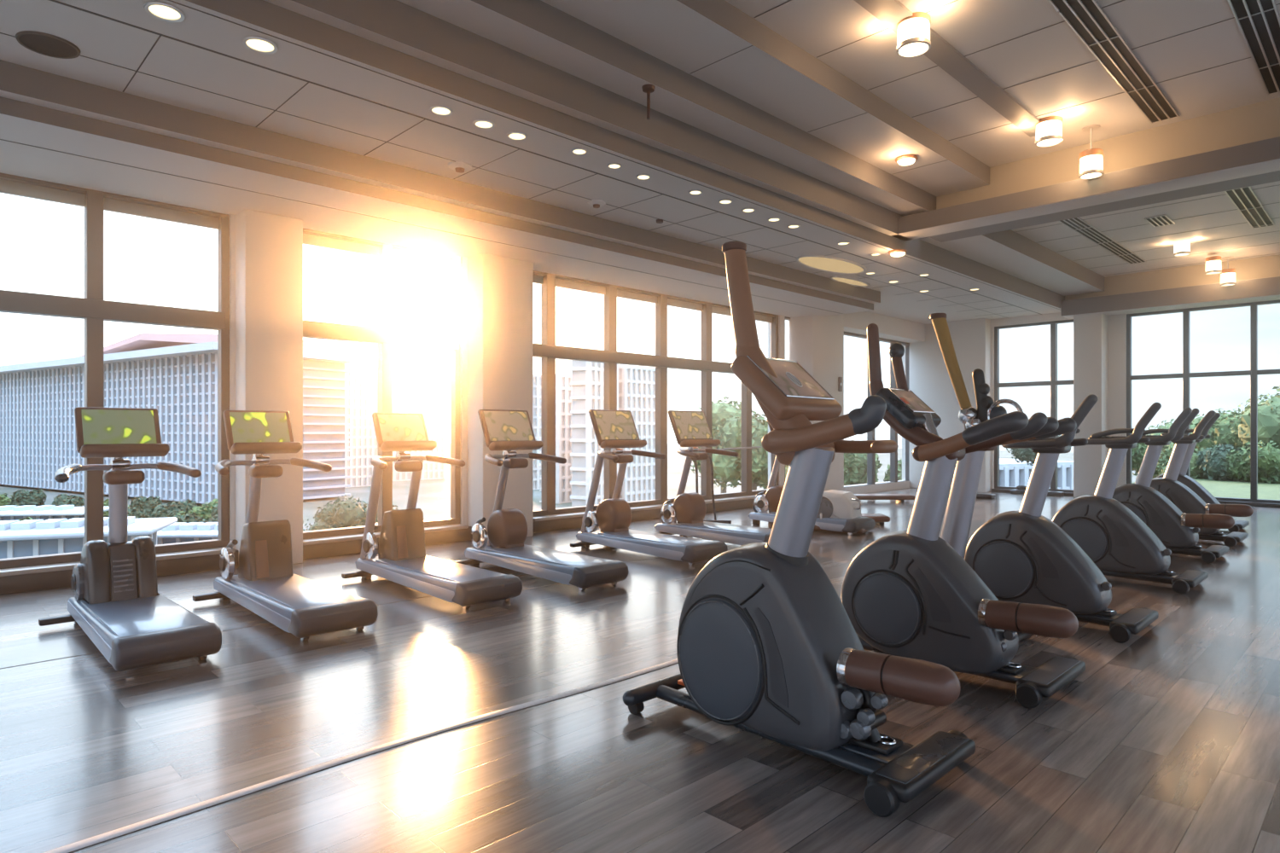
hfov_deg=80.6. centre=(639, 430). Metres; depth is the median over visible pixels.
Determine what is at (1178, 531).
trainer
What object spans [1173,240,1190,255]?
ceiling lamp
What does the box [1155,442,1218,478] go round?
bush
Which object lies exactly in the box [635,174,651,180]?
recessed light
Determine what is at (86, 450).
tray
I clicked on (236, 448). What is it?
tray
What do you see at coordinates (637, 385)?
tower block
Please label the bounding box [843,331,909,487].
window
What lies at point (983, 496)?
equipment base
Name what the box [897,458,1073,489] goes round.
building
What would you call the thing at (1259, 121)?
ceiling beam
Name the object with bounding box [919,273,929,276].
recessed light
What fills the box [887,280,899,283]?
recessed light
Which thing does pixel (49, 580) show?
baseboard
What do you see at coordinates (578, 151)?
recessed light
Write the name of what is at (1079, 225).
ceiling vent
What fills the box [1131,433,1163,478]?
tree
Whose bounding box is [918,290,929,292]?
recessed light
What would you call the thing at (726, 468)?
tree
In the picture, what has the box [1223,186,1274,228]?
ceiling vent
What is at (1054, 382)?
window
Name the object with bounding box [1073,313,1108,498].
column
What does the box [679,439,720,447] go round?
tray
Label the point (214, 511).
tree
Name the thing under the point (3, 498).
tree
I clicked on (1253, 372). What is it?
window
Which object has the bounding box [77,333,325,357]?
roof
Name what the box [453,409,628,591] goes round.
treadmill
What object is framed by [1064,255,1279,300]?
ceiling beam
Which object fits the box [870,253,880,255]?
recessed light
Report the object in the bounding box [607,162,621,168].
recessed light
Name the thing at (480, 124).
recessed light
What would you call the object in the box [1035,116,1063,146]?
ceiling lamp
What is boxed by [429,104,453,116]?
recessed light
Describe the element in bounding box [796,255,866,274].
light
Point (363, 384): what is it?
tower block
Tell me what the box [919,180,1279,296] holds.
ceiling
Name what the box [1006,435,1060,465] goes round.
tree
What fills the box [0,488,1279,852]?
floor
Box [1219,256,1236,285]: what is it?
ceiling lamp
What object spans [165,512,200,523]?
tree
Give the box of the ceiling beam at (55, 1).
[0,0,1058,318]
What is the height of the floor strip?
0.008 m
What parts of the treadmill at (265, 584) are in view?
rail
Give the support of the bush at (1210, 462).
on the lawn at (1217, 488)
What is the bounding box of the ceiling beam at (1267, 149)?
[897,136,1279,233]
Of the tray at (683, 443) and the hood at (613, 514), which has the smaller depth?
the hood at (613, 514)
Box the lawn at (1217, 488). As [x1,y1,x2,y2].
[1131,478,1279,500]
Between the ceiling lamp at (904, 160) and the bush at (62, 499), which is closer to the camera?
the ceiling lamp at (904, 160)
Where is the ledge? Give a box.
[0,516,177,558]
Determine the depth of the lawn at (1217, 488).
19.38 m
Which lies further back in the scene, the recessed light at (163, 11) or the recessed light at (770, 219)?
the recessed light at (770, 219)
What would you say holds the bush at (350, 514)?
on the ground at (433, 498)
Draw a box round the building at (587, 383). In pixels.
[570,360,618,506]
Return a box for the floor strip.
[43,658,678,852]
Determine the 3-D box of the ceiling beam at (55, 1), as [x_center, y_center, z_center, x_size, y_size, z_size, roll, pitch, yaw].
[0.584,-2.313,9.179,20.900,0.322,2.325,0,0,-45]
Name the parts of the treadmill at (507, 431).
rail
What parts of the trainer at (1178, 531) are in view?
post, panel, rail, pad arm, tread plate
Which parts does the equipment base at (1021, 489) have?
knob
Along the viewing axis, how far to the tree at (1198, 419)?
32.91 m
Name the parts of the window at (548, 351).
sill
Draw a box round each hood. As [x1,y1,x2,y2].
[80,535,159,604]
[238,519,293,581]
[378,508,425,560]
[487,508,527,548]
[595,498,631,532]
[673,492,706,523]
[764,485,784,512]
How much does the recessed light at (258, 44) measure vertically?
0.016 m
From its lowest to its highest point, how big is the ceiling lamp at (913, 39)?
0.270 m
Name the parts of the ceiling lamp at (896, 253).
lamp glass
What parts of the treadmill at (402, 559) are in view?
rail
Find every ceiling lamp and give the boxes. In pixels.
[888,249,907,256]
[895,154,918,165]
[896,11,930,57]
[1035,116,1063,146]
[1078,124,1103,179]
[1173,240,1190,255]
[1204,252,1221,274]
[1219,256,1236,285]
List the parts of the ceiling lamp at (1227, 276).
mounting plate, lamp shade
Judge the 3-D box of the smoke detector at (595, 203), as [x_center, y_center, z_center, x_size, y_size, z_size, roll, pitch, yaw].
[-0.470,-2.440,8.156,0.200,0.060,0.200,0,0,-45]
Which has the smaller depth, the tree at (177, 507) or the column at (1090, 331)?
the column at (1090, 331)
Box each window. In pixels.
[0,172,235,576]
[302,228,468,545]
[533,270,778,521]
[784,316,790,482]
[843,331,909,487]
[994,319,1073,493]
[1126,299,1279,503]
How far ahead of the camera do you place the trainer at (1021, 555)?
5.32 m
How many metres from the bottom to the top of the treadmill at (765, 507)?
1.512 m
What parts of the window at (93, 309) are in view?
sill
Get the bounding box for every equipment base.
[948,489,995,499]
[1010,484,1064,496]
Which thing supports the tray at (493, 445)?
on the treadmill at (507, 431)
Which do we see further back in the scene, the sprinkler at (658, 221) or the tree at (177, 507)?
the tree at (177, 507)
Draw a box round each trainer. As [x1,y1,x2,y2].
[622,241,975,817]
[840,323,1085,709]
[929,313,1076,643]
[964,394,1158,643]
[1051,402,1207,594]
[1111,407,1234,563]
[1150,410,1253,546]
[1156,413,1249,532]
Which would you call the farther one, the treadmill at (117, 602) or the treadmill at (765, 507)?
the treadmill at (765, 507)
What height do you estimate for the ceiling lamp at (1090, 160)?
0.540 m
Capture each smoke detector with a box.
[448,161,471,173]
[587,199,605,208]
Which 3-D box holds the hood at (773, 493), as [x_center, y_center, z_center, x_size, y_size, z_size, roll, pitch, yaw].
[1.993,0.980,10.791,0.270,0.400,0.380,0,0,-44]
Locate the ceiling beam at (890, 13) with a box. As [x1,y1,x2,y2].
[854,0,1039,137]
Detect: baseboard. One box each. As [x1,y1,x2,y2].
[0,499,754,595]
[991,488,1073,496]
[1218,500,1279,508]
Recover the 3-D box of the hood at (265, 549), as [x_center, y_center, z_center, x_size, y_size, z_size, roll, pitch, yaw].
[-2.960,0.945,5.980,0.320,0.470,0.340,0,0,-44]
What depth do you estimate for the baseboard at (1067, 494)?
16.45 m
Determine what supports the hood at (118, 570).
attached to the treadmill at (117, 602)
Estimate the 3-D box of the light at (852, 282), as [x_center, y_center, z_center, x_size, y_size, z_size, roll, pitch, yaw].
[3.467,-2.469,12.451,1.144,0.044,0.324,0,0,-45]
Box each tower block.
[344,366,377,488]
[392,400,445,481]
[533,374,541,490]
[539,373,571,504]
[618,365,655,501]
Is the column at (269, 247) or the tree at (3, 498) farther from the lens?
the tree at (3, 498)
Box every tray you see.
[79,443,169,458]
[230,442,302,454]
[380,440,436,451]
[488,441,543,450]
[599,440,646,448]
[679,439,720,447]
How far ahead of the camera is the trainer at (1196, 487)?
10.40 m
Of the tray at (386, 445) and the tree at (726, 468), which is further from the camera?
the tree at (726, 468)
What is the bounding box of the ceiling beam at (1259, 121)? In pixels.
[936,97,1279,209]
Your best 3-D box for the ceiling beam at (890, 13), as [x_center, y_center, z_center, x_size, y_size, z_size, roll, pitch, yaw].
[-0.043,-3.360,4.038,12.800,0.030,0.220,0,0,-45]
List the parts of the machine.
handle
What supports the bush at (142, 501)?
on the ground at (433, 498)
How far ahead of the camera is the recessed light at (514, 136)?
6.31 m
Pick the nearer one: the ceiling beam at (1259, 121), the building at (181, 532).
the ceiling beam at (1259, 121)
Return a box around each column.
[235,209,302,564]
[467,253,533,536]
[789,314,843,491]
[909,318,990,492]
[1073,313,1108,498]
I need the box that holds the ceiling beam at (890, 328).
[843,311,925,343]
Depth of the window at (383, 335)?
8.71 m
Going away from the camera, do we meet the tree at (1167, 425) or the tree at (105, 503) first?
the tree at (1167, 425)
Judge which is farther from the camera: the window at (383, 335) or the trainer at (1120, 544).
the window at (383, 335)
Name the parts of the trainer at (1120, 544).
disc trim, post, panel, rail, tread plate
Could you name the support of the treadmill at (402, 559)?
on the floor
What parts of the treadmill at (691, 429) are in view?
rail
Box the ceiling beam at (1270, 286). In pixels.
[1061,276,1279,315]
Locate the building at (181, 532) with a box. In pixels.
[157,522,217,544]
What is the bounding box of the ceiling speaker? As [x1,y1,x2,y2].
[15,30,80,58]
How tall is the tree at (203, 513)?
8.653 m
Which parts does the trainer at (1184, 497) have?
post, panel, rail, pad arm, tread plate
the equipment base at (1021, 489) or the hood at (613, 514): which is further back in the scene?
the equipment base at (1021, 489)
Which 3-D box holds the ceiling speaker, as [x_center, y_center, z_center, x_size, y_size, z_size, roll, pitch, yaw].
[-3.779,-2.460,4.825,0.330,0.020,0.330,0,0,-45]
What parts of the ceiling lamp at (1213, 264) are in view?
mounting plate, lamp shade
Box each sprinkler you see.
[641,84,655,119]
[656,219,663,223]
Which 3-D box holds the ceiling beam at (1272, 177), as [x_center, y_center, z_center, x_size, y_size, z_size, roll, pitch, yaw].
[6.942,-2.875,7.523,0.450,0.450,8.200,0,0,-45]
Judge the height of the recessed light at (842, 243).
0.016 m
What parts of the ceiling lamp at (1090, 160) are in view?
stem, mounting plate, lamp shade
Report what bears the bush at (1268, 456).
on the lawn at (1217, 488)
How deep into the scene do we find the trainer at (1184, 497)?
9.16 m
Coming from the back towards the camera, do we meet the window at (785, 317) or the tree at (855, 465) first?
the tree at (855, 465)
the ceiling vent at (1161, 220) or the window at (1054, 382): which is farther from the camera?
the window at (1054, 382)
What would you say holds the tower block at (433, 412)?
on the ground at (433, 498)
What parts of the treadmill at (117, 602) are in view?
rail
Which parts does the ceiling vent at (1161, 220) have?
blade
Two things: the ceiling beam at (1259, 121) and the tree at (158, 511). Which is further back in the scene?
the tree at (158, 511)
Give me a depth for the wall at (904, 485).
9.35 m
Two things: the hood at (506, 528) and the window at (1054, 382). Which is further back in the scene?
the window at (1054, 382)
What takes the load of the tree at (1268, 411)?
on the lawn at (1217, 488)
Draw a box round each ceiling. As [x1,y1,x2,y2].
[0,0,1279,320]
[868,261,1064,324]
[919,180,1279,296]
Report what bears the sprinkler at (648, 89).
attached to the ceiling at (738, 125)
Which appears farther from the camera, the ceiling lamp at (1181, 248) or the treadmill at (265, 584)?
the ceiling lamp at (1181, 248)
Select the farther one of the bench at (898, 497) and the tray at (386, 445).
the bench at (898, 497)
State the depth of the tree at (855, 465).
58.17 m
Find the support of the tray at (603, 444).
on the treadmill at (614, 430)
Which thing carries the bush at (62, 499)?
on the ground at (433, 498)
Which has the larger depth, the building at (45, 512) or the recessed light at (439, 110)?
the building at (45, 512)
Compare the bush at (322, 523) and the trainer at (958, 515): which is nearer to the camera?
the trainer at (958, 515)
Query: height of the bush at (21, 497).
8.734 m
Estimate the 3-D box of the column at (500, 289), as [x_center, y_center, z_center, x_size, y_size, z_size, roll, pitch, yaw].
[-1.773,-0.403,9.544,0.750,3.505,0.400,0,0,-45]
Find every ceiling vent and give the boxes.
[1047,0,1179,123]
[1058,217,1146,264]
[1144,215,1175,226]
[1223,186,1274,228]
[1227,0,1279,95]
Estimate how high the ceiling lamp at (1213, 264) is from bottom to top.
0.340 m
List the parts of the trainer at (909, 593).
disc trim, knob, handle, mast arm, screen trim, cross handle, panel, post, rail, pad arm, tread plate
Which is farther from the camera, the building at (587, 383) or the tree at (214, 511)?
the building at (587, 383)
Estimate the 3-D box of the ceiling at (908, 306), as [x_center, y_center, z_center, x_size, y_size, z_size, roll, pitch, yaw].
[5.978,-3.060,15.282,5.050,1.180,3.580,0,0,-45]
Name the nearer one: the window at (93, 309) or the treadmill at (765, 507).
the window at (93, 309)
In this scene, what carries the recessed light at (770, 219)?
in the ceiling at (738, 125)
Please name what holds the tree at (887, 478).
on the ground at (433, 498)
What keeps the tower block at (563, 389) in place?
on the ground at (433, 498)
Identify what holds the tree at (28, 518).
on the ground at (433, 498)
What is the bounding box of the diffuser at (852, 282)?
[832,277,867,285]
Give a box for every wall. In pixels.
[229,214,909,549]
[990,299,1278,491]
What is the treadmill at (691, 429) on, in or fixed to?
on the floor
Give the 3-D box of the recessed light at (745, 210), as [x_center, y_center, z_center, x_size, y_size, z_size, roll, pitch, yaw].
[1.211,-2.465,8.440,0.156,0.016,0.156,0,0,-45]
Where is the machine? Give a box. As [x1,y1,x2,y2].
[813,489,867,534]
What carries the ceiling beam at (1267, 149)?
attached to the ceiling at (738, 125)
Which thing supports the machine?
on the floor
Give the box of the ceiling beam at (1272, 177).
[928,170,1279,242]
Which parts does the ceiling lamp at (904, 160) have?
lamp glass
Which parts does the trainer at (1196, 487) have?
post, tread plate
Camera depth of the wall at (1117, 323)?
15.06 m
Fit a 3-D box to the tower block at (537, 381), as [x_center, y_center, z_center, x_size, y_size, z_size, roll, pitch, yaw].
[-31.384,0.596,226.760,6.373,34.178,13.637,0,0,27]
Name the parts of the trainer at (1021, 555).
disc trim, post, panel, rail, tread plate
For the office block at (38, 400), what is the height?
35.791 m
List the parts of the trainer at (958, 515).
post, handle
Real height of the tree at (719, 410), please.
20.559 m
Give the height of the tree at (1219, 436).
2.594 m
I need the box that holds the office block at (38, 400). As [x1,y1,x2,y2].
[0,341,355,504]
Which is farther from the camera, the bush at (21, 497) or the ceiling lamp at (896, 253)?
the bush at (21, 497)
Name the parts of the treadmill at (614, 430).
rail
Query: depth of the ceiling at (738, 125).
6.63 m
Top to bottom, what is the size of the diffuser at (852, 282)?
0.009 m
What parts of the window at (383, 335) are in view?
sill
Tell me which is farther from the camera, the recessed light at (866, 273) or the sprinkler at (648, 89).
the recessed light at (866, 273)
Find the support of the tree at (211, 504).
on the ground at (433, 498)
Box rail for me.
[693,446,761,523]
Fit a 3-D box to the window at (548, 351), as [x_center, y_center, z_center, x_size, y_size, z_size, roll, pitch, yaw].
[0.556,-0.490,12.061,5.740,3.370,0.306,0,0,-45]
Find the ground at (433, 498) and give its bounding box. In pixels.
[0,443,1138,531]
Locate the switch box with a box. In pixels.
[837,377,842,391]
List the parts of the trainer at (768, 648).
disc trim, panel, rail, cross handle, mast arm, screen trim, post, pad arm, rail, tread plate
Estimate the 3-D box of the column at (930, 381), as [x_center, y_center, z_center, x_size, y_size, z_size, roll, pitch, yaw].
[7.099,-0.560,17.316,0.400,3.820,1.750,0,0,-45]
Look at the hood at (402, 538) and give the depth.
6.78 m
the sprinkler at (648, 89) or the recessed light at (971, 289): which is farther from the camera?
the recessed light at (971, 289)
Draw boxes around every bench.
[854,494,915,502]
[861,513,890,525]
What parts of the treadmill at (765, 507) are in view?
rail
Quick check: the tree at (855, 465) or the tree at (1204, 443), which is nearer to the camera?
the tree at (1204, 443)
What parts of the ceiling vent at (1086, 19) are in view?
blade, blade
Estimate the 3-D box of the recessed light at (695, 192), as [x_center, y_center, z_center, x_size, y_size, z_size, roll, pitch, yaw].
[0.573,-2.465,7.807,0.146,0.016,0.146,0,0,-45]
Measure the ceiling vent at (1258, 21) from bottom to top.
0.022 m
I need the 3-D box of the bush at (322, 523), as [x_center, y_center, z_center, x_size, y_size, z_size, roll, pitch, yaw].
[-45.629,14.556,110.043,10.301,10.468,11.271,0,0,-45]
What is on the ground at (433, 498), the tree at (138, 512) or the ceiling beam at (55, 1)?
the tree at (138, 512)
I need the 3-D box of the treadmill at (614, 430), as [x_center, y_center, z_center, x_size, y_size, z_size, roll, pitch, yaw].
[0.083,0.555,8.266,0.852,1.589,1.892,0,0,-45]
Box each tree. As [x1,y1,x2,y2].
[0,493,11,506]
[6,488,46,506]
[17,516,36,521]
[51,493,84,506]
[103,499,129,516]
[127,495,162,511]
[127,506,148,518]
[145,504,172,517]
[165,499,197,515]
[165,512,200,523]
[174,506,212,519]
[192,514,217,523]
[200,498,217,509]
[210,504,217,518]
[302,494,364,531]
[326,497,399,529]
[686,396,757,493]
[712,409,788,490]
[843,439,882,485]
[883,459,901,482]
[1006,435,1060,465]
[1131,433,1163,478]
[1146,418,1174,478]
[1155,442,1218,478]
[1190,408,1240,424]
[1190,414,1234,451]
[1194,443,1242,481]
[1204,410,1243,450]
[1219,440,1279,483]
[1227,385,1279,448]
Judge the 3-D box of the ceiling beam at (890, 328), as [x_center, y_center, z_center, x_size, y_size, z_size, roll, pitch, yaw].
[5.199,-2.275,16.360,3.650,0.410,0.350,0,0,-45]
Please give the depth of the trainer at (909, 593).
4.12 m
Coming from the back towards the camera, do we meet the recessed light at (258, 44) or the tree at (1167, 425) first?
the tree at (1167, 425)
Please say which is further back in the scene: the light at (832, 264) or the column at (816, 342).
the column at (816, 342)
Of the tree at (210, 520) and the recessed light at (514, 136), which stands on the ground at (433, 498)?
the tree at (210, 520)
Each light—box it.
[143,1,185,22]
[242,35,278,53]
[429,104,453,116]
[472,119,494,129]
[506,131,527,140]
[570,147,587,155]
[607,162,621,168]
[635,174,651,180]
[688,189,702,195]
[718,198,732,204]
[741,208,755,213]
[767,217,780,221]
[786,224,800,228]
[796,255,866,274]
[829,275,870,286]
[836,241,849,245]
[865,272,875,274]
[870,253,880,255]
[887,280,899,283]
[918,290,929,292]
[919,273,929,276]
[968,288,980,290]
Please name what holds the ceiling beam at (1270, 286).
attached to the wall at (1117, 323)
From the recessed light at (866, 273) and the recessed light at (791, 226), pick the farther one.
the recessed light at (866, 273)
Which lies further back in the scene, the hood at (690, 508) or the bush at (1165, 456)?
the bush at (1165, 456)
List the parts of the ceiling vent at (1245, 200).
blade, blade, blade, blade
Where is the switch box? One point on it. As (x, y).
(840, 381)
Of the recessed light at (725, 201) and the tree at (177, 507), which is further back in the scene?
the tree at (177, 507)
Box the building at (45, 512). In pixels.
[0,505,108,521]
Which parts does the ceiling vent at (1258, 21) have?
blade, blade, blade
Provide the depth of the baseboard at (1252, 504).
13.44 m
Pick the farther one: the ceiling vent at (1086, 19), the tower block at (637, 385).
the tower block at (637, 385)
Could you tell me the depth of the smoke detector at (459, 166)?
6.98 m
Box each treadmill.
[38,407,221,674]
[192,410,378,640]
[341,413,522,609]
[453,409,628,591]
[570,409,727,565]
[654,410,771,545]
[748,419,875,535]

